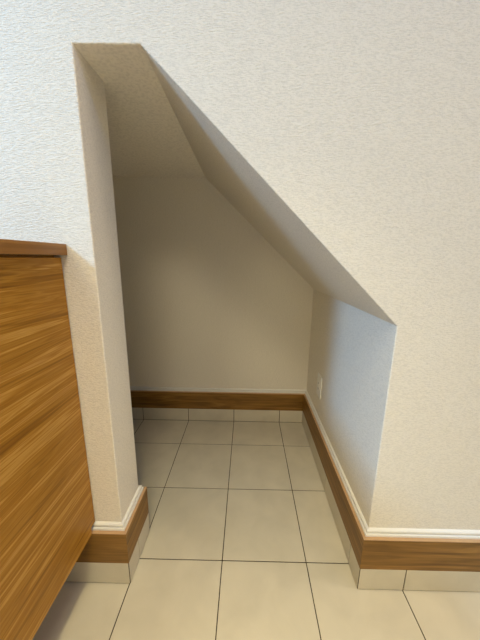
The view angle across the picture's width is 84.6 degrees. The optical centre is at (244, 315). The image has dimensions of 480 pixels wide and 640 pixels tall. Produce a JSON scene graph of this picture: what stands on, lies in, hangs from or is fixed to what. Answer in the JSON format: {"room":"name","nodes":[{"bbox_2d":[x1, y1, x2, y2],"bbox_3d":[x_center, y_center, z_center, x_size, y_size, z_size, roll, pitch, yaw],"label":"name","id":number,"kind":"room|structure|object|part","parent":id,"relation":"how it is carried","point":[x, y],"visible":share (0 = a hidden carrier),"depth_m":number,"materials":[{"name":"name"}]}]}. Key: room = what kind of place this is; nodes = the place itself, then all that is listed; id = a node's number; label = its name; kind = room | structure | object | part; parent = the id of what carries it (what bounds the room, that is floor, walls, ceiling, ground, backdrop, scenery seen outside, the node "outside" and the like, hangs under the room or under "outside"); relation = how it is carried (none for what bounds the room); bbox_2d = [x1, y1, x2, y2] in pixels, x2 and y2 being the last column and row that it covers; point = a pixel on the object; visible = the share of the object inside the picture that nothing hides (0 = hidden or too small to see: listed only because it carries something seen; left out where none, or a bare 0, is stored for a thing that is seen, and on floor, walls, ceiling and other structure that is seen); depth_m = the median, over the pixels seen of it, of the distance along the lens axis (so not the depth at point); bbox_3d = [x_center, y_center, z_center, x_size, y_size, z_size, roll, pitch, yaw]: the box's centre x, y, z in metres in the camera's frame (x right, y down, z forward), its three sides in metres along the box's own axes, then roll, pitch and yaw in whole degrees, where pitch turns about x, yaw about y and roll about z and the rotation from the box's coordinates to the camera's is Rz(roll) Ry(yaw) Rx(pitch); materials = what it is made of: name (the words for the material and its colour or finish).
{"room":"under-stairs nook","nodes":[
{"label":"under-stairs nook","id":0,"kind":"room"},
{"bbox_2d":[105,84,204,176],"bbox_3d":[-0.735,-0.746,1.071,1.032,0.118,0.763,1,12,0],"label":"ceiling","id":1,"kind":"structure","parent":0,"point":[147,138],"depth_m":0.99,"materials":[{"name":"paint"}]},
{"bbox_2d":[112,176,313,389],"bbox_3d":[-0.422,-0.094,1.650,1.671,1.628,0.100,1,12,0],"label":"wall","id":2,"kind":"structure","parent":0,"point":[209,302],"depth_m":1.59,"materials":[{"name":"paint"}]},
{"bbox_2d":[130,386,305,422],"bbox_3d":[-0.433,0.583,1.734,1.671,0.228,0.021,1,12,0],"label":"baseboard","id":3,"kind":"structure","parent":2,"relation":"attached to","point":[148,403],"depth_m":1.72,"materials":[{"name":"brown wood"}]},
{"bbox_3d":[-0.432,0.481,1.717,1.671,0.021,0.012,1,12,0],"label":"cap moulding","id":4,"kind":"part","parent":3,"relation":"part of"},
{"bbox_2d":[0,0,479,529],"bbox_3d":[-0.161,-0.314,0.698,5.800,2.470,0.134,1,12,0],"label":"wall","id":5,"kind":"structure","parent":0,"point":[357,121],"depth_m":0.63,"materials":[{"name":"paint"}]},
{"bbox_2d":[0,239,94,639],"bbox_3d":[-1.046,0.316,0.405,1.176,0.878,0.724,1,12,0],"label":"cabinet","id":6,"kind":"object","parent":5,"relation":"attached to","point":[47,519],"visible":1,"depth_m":0.60,"materials":[{"name":"brown wood"}]},
{"bbox_2d":[0,239,66,254],"bbox_3d":[-1.040,-0.099,0.315,1.176,0.028,0.724,1,12,0],"label":"countertop","id":7,"kind":"structure","parent":6,"relation":"on","point":[7,246],"depth_m":0.56,"materials":[{"name":"brown wood"}]},
{"bbox_2d":[65,521,129,582],"bbox_3d":[-1.676,0.752,0.866,2.605,0.228,0.021,1,12,0],"label":"baseboard","id":8,"kind":"structure","parent":5,"relation":"attached to","point":[104,558],"depth_m":0.85,"materials":[{"name":"brown wood"}]},
{"bbox_3d":[-1.679,0.650,0.849,2.596,0.021,0.012,1,12,0],"label":"cap moulding","id":9,"kind":"part","parent":8,"relation":"part of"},
{"bbox_2d":[122,485,149,582],"bbox_3d":[-0.383,0.758,0.933,0.021,0.228,0.177,1,12,0],"label":"baseboard","id":10,"kind":"object","parent":5,"relation":"attached to","point":[136,526],"visible":0.96,"depth_m":0.92,"materials":[{"name":"brown wood"}]},
{"bbox_3d":[-0.386,0.656,0.911,0.012,0.021,0.159,1,12,0],"label":"cap moulding","id":11,"kind":"part","parent":10,"relation":"part of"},
{"bbox_2d":[358,527,479,591],"bbox_3d":[1.496,0.806,0.843,2.250,0.228,0.021,1,12,0],"label":"baseboard","id":12,"kind":"structure","parent":5,"relation":"attached to","point":[392,558],"depth_m":0.84,"materials":[{"name":"brown wood"}]},
{"bbox_3d":[1.502,0.704,0.825,2.241,0.021,0.012,1,12,0],"label":"cap moulding","id":13,"kind":"part","parent":12,"relation":"part of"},
{"bbox_2d":[32,419,479,639],"bbox_3d":[-0.094,1.160,-0.223,5.998,0.060,4.797,1,12,0],"label":"floor","id":14,"kind":"structure","parent":0,"point":[243,542],"depth_m":0.92,"materials":[{"name":"beige tile"}]},
{"bbox_2d":[161,85,371,314],"bbox_3d":[0.096,-0.436,1.128,0.639,0.723,0.763,1,12,0],"label":"ceiling","id":15,"kind":"structure","parent":0,"point":[217,168],"depth_m":0.97,"materials":[{"name":"paint"}]},
{"bbox_2d":[307,289,372,489],"bbox_3d":[0.455,0.256,1.325,0.100,1.108,0.863,1,12,0],"label":"wall","id":16,"kind":"structure","parent":0,"point":[340,337],"depth_m":1.11,"materials":[{"name":"paint"}]},
{"bbox_2d":[316,373,321,398],"bbox_3d":[0.399,0.376,1.411,0.009,0.120,0.070,1,12,0],"label":"wall outlet","id":17,"kind":"object","parent":16,"relation":"attached to","point":[319,379],"visible":1,"depth_m":1.40,"materials":[{"name":"white plastic"}]},
{"bbox_2d":[302,390,367,588],"bbox_3d":[0.386,0.692,1.290,0.021,0.228,0.918,1,12,0],"label":"baseboard","id":18,"kind":"structure","parent":16,"relation":"attached to","point":[352,527],"depth_m":1.06,"materials":[{"name":"brown wood"}]}
]}

